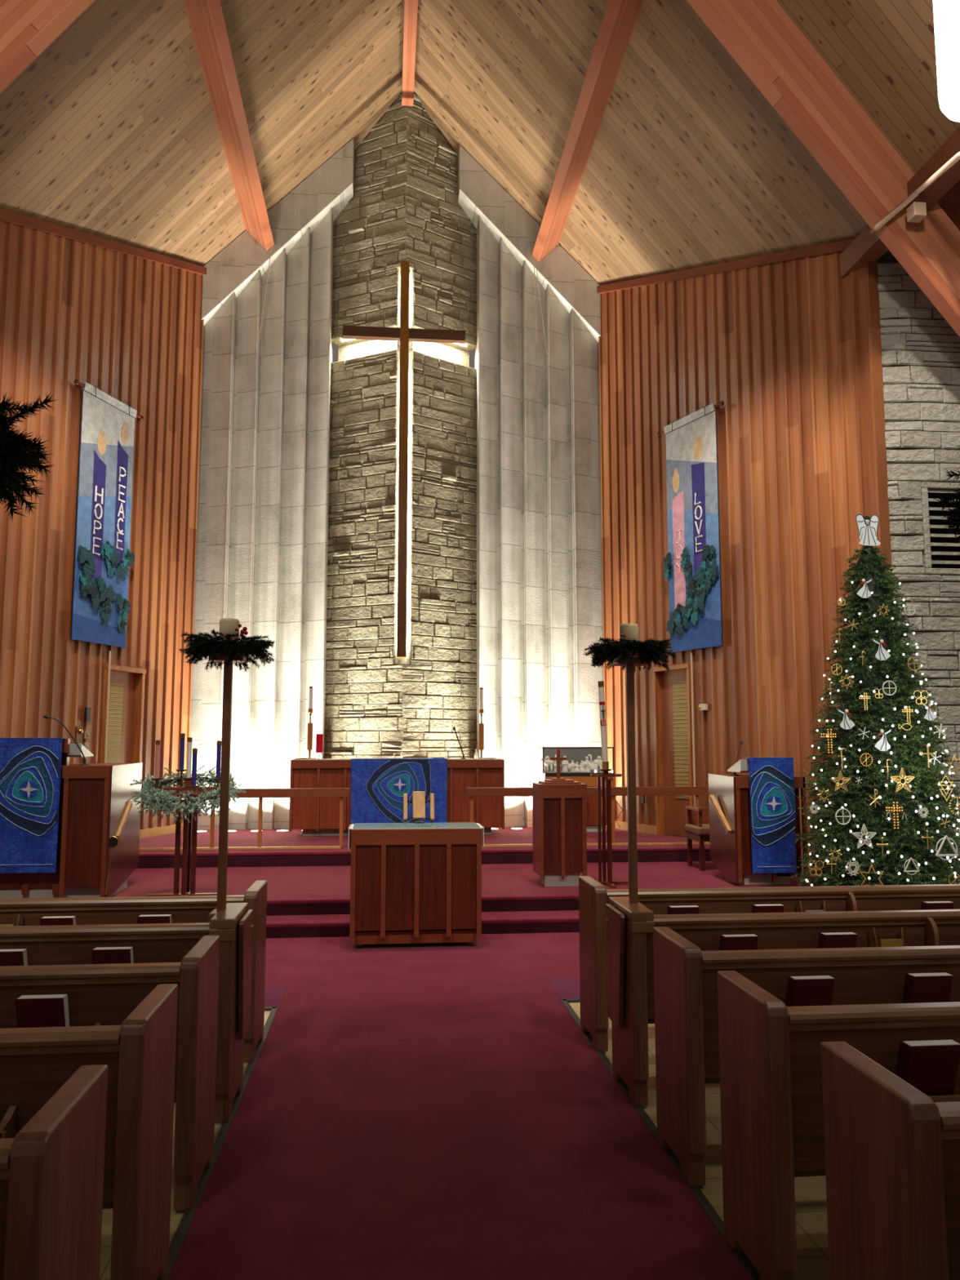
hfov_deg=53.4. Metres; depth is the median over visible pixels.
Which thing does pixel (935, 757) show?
ornament
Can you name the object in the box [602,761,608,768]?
socket
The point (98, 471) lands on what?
candle
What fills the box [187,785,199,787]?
bowl
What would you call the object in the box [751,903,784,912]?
hymnal
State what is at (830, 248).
trim
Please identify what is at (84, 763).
gooseneck microphone
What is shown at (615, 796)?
power cord
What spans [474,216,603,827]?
wall
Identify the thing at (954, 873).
ring ornament
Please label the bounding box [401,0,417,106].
beam
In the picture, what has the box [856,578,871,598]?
ornament
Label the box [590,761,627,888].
stand
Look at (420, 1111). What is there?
floor
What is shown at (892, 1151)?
pew
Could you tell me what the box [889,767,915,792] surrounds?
star ornament
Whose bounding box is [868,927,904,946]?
card holder
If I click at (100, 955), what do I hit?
hymnal
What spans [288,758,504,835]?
altar
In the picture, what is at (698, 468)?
candle
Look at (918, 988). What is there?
hymnal
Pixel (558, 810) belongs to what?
pedestal
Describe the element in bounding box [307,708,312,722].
socket
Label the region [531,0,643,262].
beam
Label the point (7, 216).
trim
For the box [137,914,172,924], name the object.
hymnal
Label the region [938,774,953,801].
star ornament
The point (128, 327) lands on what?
wall
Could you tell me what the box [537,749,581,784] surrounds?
cross
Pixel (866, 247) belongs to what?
beam
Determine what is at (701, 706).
alarm box
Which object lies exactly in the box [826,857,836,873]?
cross ornament
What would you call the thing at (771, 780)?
lectern cloth
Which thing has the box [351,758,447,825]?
altar cloth
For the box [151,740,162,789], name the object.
candle
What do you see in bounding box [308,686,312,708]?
candle
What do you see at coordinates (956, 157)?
conduit
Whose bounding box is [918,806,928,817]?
ornament
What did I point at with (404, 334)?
wooden cross
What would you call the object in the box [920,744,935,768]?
cross ornament
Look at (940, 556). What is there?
air vent
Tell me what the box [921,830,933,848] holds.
cross ornament
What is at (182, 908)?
pew
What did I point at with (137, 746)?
trim
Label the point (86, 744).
light switch
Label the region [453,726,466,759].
gooseneck microphone
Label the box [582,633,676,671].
wreath
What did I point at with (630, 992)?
pew
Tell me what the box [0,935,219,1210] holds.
pew
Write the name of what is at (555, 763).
figure
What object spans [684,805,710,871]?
armchair
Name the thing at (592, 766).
figure
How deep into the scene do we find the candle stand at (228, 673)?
4.78 m
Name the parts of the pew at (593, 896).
panel, rail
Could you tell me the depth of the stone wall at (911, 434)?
10.60 m
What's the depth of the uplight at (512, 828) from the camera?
14.49 m
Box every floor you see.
[99,1002,829,1279]
[138,826,710,866]
[168,932,751,1279]
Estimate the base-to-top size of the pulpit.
1.520 m
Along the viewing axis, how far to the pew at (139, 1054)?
2.81 m
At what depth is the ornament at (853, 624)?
8.31 m
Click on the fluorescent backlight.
(348, 339)
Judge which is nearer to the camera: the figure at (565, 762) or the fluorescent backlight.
the figure at (565, 762)
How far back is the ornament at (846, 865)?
7.80 m
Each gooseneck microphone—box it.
[43,715,89,765]
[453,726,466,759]
[730,740,742,776]
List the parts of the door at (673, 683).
louver panel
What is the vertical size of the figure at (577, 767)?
0.160 m
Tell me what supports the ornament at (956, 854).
attached to the tree
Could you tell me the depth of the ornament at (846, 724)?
8.10 m
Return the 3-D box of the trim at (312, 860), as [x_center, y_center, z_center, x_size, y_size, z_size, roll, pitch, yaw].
[-0.773,2.657,10.174,13.300,0.388,2.946,1,-6,-6]
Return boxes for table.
[349,828,481,947]
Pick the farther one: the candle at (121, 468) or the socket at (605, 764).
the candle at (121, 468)
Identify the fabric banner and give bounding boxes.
[71,379,143,648]
[657,400,724,652]
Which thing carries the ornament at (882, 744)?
attached to the tree
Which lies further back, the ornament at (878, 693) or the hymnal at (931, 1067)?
the ornament at (878, 693)
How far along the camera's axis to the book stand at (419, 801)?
8.70 m
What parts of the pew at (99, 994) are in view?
rail, panel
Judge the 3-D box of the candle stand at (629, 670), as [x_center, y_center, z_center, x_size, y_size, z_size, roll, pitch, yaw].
[0.798,0.881,4.994,0.180,1.585,0.185,1,-6,-6]
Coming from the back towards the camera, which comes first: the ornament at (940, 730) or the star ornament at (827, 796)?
the star ornament at (827, 796)
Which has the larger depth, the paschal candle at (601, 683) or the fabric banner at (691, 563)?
the fabric banner at (691, 563)
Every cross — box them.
[342,260,465,657]
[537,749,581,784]
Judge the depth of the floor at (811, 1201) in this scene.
3.71 m
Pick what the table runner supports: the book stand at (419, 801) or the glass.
the glass
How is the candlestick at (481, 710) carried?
on the altar
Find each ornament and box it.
[807,860,823,875]
[809,804,818,813]
[817,787,831,802]
[820,728,836,753]
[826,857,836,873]
[827,681,835,700]
[829,847,842,862]
[830,770,851,791]
[831,663,842,675]
[835,808,850,824]
[837,747,846,769]
[838,709,854,729]
[839,674,853,688]
[845,859,860,875]
[847,618,858,631]
[852,823,876,848]
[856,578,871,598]
[857,726,869,739]
[858,693,870,710]
[859,752,872,766]
[859,863,884,885]
[869,788,880,808]
[872,639,890,660]
[873,688,884,698]
[874,728,891,751]
[875,836,888,856]
[877,604,889,617]
[882,680,896,695]
[884,759,892,779]
[884,801,902,829]
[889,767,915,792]
[902,706,913,724]
[903,857,919,875]
[904,604,915,615]
[907,656,920,671]
[913,689,928,704]
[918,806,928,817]
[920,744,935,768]
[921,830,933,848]
[923,703,937,720]
[928,751,941,764]
[933,723,946,737]
[935,835,958,860]
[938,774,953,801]
[940,817,950,827]
[945,755,959,774]
[947,872,959,884]
[948,796,959,815]
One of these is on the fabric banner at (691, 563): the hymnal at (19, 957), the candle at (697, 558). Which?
the candle at (697, 558)
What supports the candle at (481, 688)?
on the candlestick at (481, 710)
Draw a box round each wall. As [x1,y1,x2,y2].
[0,221,204,829]
[190,208,333,830]
[324,101,476,757]
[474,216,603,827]
[598,252,893,871]
[877,262,959,882]
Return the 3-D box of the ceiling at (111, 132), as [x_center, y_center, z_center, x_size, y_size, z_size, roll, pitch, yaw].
[-3.004,-7.556,7.294,5.217,5.217,18.400,1,-6,-6]
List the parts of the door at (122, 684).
louver panel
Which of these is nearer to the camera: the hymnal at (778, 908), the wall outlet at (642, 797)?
the hymnal at (778, 908)
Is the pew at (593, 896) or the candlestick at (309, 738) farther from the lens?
the candlestick at (309, 738)
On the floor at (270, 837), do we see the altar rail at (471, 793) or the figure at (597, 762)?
the altar rail at (471, 793)
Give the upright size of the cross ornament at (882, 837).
0.150 m
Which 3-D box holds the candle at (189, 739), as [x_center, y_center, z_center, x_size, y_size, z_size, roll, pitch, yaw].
[-2.837,1.205,9.311,0.110,0.512,0.110,1,-6,-6]
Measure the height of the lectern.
1.135 m
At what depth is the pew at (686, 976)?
3.90 m
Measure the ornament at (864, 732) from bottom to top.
0.104 m
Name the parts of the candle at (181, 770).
stem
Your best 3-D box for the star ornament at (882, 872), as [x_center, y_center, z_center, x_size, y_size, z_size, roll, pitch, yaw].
[3.166,1.930,7.711,0.207,0.237,0.012,1,-6,-6]
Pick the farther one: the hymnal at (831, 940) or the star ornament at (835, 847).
the star ornament at (835, 847)
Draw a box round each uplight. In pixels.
[197,830,207,833]
[228,830,237,832]
[249,830,263,832]
[275,829,288,832]
[510,827,523,830]
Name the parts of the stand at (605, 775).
arm, arm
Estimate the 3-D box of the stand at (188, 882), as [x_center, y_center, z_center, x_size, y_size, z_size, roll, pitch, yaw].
[-2.834,1.912,9.235,0.583,1.130,0.497,-4,-7,34]
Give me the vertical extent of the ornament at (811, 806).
0.082 m
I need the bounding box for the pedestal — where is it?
[532,782,586,886]
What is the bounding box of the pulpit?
[0,737,142,898]
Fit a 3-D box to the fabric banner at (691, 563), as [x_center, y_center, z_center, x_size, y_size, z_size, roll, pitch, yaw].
[2.938,-1.546,13.299,0.094,3.362,1.462,3,-7,-26]
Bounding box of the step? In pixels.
[266,910,579,928]
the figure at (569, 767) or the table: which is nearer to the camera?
the table
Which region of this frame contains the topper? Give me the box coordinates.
[855,514,880,546]
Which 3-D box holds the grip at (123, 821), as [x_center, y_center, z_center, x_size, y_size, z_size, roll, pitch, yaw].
[-3.576,1.795,9.533,0.083,0.350,0.475,1,-6,-6]
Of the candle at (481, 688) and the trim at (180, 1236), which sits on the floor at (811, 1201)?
the trim at (180, 1236)
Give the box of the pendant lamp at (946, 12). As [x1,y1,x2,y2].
[933,0,959,121]
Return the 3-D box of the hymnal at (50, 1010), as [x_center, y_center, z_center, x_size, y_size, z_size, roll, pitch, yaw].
[-1.613,1.426,3.532,0.168,0.227,0.133,1,-6,-6]
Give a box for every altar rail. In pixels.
[138,787,350,850]
[466,786,710,847]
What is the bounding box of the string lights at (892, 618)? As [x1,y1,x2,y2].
[805,558,959,886]
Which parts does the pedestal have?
panel, post, rail, post, post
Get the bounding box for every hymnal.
[0,948,28,966]
[14,994,70,1027]
[40,915,76,925]
[91,946,133,964]
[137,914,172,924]
[666,905,699,914]
[719,933,758,950]
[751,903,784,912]
[785,975,835,1006]
[817,932,857,948]
[895,1040,959,1095]
[902,972,953,1003]
[920,901,954,910]
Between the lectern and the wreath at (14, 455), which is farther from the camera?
the lectern
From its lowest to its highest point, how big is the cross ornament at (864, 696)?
0.148 m
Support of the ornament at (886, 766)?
hanging from the tree
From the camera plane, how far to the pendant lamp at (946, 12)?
4.88 m
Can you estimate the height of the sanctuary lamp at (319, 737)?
0.363 m
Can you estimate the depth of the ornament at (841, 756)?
8.05 m
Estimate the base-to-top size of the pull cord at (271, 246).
1.549 m
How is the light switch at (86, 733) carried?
attached to the wall at (128, 327)
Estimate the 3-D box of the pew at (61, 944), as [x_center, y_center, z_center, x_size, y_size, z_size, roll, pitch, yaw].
[-3.534,1.766,4.431,4.812,0.920,0.639,1,-6,-6]
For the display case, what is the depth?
14.54 m
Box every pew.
[0,880,266,1062]
[0,902,253,1122]
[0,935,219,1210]
[0,983,177,1279]
[0,1064,107,1279]
[578,875,959,1051]
[605,896,959,1106]
[653,926,959,1186]
[716,970,959,1279]
[821,1041,959,1279]
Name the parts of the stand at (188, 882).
arm, arm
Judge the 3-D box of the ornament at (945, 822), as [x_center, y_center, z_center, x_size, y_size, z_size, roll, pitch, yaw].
[3.779,1.484,7.750,0.082,0.084,0.010,1,-6,-6]
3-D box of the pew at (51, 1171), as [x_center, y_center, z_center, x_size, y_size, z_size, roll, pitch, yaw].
[-3.272,1.498,1.951,4.700,0.918,0.639,1,-6,-6]
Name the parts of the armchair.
leg, armrest, seat, seat frame, arm post, leg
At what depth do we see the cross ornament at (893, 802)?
7.73 m
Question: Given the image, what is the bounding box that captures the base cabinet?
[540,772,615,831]
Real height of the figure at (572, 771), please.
0.190 m
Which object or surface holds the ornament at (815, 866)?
attached to the tree
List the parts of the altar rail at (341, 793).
post, sill rail, handrail, post, post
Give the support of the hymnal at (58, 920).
in the pew at (182, 908)
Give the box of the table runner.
[348,822,484,850]
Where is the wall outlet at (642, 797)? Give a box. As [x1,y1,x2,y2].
[641,795,644,803]
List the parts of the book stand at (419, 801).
metal frame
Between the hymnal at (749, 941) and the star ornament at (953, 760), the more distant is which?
the star ornament at (953, 760)
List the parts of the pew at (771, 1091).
panel, rail, seat, rail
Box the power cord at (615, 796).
[614,795,622,827]
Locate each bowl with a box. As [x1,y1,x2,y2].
[151,777,162,780]
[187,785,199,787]
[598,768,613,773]
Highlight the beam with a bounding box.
[686,0,959,337]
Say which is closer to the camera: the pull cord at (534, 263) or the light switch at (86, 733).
the light switch at (86, 733)
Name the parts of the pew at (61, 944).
rail, panel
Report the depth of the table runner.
8.24 m
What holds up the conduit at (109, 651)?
attached to the wall at (128, 327)
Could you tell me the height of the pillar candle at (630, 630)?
0.178 m
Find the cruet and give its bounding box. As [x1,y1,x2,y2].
[474,749,478,759]
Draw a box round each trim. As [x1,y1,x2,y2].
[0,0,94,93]
[0,208,206,275]
[100,664,146,763]
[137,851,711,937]
[163,998,760,1279]
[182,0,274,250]
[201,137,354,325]
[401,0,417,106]
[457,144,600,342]
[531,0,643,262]
[596,238,854,293]
[651,663,693,834]
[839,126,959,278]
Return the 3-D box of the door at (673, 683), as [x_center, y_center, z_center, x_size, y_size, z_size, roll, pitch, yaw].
[2.820,1.602,13.609,0.106,2.350,0.740,3,-7,-26]
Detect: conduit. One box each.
[104,650,111,763]
[690,652,695,806]
[870,151,959,234]
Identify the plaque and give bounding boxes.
[75,726,83,744]
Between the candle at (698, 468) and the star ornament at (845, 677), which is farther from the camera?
the candle at (698, 468)
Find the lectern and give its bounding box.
[707,773,808,884]
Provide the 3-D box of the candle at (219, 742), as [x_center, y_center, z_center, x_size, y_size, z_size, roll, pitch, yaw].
[-2.557,1.225,9.337,0.110,0.478,0.110,1,-6,-6]
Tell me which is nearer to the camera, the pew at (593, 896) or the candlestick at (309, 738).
the pew at (593, 896)
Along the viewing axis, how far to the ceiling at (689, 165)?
12.15 m
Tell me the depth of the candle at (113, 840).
9.09 m
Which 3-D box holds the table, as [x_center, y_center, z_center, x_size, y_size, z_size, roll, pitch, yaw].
[-0.567,2.152,8.403,1.125,1.006,0.500,1,-6,-6]
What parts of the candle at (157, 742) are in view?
stem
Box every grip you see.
[115,800,132,839]
[708,794,731,833]
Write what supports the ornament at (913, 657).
attached to the tree
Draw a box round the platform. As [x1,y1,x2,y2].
[111,861,832,915]
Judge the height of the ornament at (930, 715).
0.140 m
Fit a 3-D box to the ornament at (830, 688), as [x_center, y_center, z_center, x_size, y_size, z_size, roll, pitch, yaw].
[3.065,0.445,8.329,0.067,0.158,0.010,1,-6,-6]
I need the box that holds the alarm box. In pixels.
[698,703,707,710]
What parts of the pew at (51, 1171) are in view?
rail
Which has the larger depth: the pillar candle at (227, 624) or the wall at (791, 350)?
the wall at (791, 350)
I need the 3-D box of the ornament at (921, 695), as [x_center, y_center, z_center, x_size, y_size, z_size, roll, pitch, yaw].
[3.706,0.483,8.021,0.137,0.124,0.014,1,-6,-7]
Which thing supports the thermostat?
attached to the wall at (128, 327)
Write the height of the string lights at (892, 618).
2.948 m
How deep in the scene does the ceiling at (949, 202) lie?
10.07 m
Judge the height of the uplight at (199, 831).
0.026 m
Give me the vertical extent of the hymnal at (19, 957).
0.227 m
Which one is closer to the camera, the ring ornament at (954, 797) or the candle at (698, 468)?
the ring ornament at (954, 797)
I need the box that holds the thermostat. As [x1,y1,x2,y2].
[84,706,91,720]
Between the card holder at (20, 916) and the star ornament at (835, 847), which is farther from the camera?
the star ornament at (835, 847)
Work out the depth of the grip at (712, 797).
10.26 m
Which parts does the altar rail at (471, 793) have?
post, handrail, sill rail, post, post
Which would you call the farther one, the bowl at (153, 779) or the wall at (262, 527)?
the wall at (262, 527)
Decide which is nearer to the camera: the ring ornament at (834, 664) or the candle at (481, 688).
the ring ornament at (834, 664)
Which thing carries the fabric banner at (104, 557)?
attached to the wall at (128, 327)
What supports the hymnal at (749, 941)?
in the pew at (630, 992)
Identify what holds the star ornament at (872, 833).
attached to the tree
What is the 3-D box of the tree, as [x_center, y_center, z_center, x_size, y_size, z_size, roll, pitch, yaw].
[3.554,0.873,8.448,1.527,3.586,1.508,6,-8,-43]
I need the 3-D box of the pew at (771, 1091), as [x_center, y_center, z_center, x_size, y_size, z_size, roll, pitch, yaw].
[3.222,1.658,3.421,4.700,0.918,0.639,1,-6,-6]
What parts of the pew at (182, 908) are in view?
rail, panel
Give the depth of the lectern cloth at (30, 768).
9.00 m
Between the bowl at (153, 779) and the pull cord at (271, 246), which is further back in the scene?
the pull cord at (271, 246)
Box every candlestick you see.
[305,686,316,759]
[478,687,487,759]
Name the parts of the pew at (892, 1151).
rail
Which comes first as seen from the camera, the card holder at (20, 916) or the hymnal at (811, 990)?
the hymnal at (811, 990)
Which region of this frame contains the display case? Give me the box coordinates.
[538,746,613,773]
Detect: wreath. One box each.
[0,391,58,520]
[127,764,246,824]
[178,623,275,672]
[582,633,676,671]
[933,440,959,543]
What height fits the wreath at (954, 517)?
0.221 m
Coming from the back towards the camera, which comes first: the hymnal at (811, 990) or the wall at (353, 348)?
the wall at (353, 348)
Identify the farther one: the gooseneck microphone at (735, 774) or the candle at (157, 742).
the gooseneck microphone at (735, 774)
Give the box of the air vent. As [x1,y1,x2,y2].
[919,481,959,575]
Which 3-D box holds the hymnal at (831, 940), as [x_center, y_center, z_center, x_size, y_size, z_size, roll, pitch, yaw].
[1.748,1.552,4.696,0.168,0.227,0.133,1,-6,-6]
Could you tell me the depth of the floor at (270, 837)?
12.62 m
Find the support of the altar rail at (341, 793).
on the floor at (270, 837)
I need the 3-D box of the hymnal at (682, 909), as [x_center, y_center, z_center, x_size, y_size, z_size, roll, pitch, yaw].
[1.157,1.636,5.472,0.168,0.227,0.133,1,-6,-6]
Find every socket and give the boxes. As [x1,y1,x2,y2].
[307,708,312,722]
[479,709,484,723]
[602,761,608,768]
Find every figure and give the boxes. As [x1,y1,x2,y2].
[541,754,556,773]
[553,760,560,773]
[561,755,568,773]
[561,764,573,770]
[569,760,576,773]
[574,761,580,773]
[579,760,585,773]
[582,761,595,772]
[584,756,590,772]
[587,754,602,772]
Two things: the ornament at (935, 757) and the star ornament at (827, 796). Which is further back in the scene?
the star ornament at (827, 796)
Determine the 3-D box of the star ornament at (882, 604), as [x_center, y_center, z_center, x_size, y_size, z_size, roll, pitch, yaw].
[3.481,-0.255,8.234,0.114,0.114,0.006,1,-6,-6]
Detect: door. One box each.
[106,670,135,763]
[661,669,689,836]
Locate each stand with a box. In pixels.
[146,779,217,896]
[208,653,250,922]
[403,791,434,823]
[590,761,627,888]
[609,656,648,906]
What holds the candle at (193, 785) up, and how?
attached to the wreath at (149, 795)
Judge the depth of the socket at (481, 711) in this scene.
14.09 m
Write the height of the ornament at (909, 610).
0.102 m
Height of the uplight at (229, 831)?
0.026 m
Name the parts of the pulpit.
post, panel, post, post, panel, rail, post, panel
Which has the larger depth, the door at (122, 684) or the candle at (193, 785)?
the door at (122, 684)
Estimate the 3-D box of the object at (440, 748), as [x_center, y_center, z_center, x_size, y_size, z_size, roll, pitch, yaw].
[-0.656,1.633,14.184,0.360,0.253,0.185,1,-6,-6]
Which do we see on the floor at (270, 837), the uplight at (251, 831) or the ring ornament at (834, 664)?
the uplight at (251, 831)
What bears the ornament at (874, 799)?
attached to the tree
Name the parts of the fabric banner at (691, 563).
hanging rod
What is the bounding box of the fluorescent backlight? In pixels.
[341,338,466,346]
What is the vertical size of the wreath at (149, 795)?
0.548 m
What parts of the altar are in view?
post, post, post, rail, post, post, post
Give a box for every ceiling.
[0,0,404,266]
[413,0,959,285]
[937,180,959,231]
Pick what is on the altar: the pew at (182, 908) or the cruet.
the cruet
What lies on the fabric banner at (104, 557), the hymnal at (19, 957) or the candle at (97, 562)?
the candle at (97, 562)
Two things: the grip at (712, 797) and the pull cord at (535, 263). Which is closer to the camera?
the grip at (712, 797)
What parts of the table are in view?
post, post, rail, post, post, post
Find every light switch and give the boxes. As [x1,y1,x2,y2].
[84,730,89,738]
[84,742,89,750]
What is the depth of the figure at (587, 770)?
14.34 m
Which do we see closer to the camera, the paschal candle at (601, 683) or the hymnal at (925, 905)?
the hymnal at (925, 905)
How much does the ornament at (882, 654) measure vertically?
0.181 m
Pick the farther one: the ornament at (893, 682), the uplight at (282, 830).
the uplight at (282, 830)
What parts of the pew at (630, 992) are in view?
panel, seat, rail, rail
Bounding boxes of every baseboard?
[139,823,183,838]
[605,821,657,834]
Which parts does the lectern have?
panel, post, rail, panel, post, panel, rail, post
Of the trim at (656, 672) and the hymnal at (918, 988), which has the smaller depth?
the hymnal at (918, 988)
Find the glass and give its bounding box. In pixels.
[352,822,479,828]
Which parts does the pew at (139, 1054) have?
rail, seat, rail, panel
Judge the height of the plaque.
0.300 m
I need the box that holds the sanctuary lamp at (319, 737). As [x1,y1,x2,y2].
[314,733,325,759]
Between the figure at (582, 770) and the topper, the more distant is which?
the figure at (582, 770)
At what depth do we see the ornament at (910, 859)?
7.64 m
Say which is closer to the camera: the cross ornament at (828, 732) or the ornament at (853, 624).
the cross ornament at (828, 732)
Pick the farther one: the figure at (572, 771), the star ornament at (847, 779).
the figure at (572, 771)
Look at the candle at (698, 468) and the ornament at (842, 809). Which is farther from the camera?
the candle at (698, 468)
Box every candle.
[90,450,106,580]
[93,558,102,579]
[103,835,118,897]
[114,440,128,565]
[114,539,124,561]
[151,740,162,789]
[176,733,186,786]
[182,737,192,779]
[187,748,199,791]
[212,740,221,786]
[218,617,239,653]
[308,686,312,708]
[480,687,483,709]
[597,680,608,761]
[619,623,638,656]
[671,490,685,608]
[691,462,706,556]
[693,555,702,574]
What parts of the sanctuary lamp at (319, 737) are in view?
red glass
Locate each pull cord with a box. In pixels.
[257,246,271,341]
[533,262,537,341]
[535,262,546,352]
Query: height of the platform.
0.280 m
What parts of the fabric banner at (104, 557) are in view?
hanging rod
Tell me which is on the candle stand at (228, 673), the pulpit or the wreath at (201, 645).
the wreath at (201, 645)
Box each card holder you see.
[0,913,23,926]
[795,900,825,911]
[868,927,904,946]
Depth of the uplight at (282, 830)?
14.14 m
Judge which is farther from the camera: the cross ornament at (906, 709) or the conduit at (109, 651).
the conduit at (109, 651)
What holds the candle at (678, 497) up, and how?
on the fabric banner at (691, 563)
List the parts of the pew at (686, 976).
panel, seat, rail, rail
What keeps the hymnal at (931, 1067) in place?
in the pew at (771, 1091)
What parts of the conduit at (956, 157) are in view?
beam bracket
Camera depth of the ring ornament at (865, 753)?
7.91 m
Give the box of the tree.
[791,545,959,886]
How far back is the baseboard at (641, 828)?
14.13 m
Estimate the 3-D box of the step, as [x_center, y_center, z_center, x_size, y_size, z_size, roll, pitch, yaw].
[-0.660,2.668,9.020,13.500,0.140,0.650,1,-6,-6]

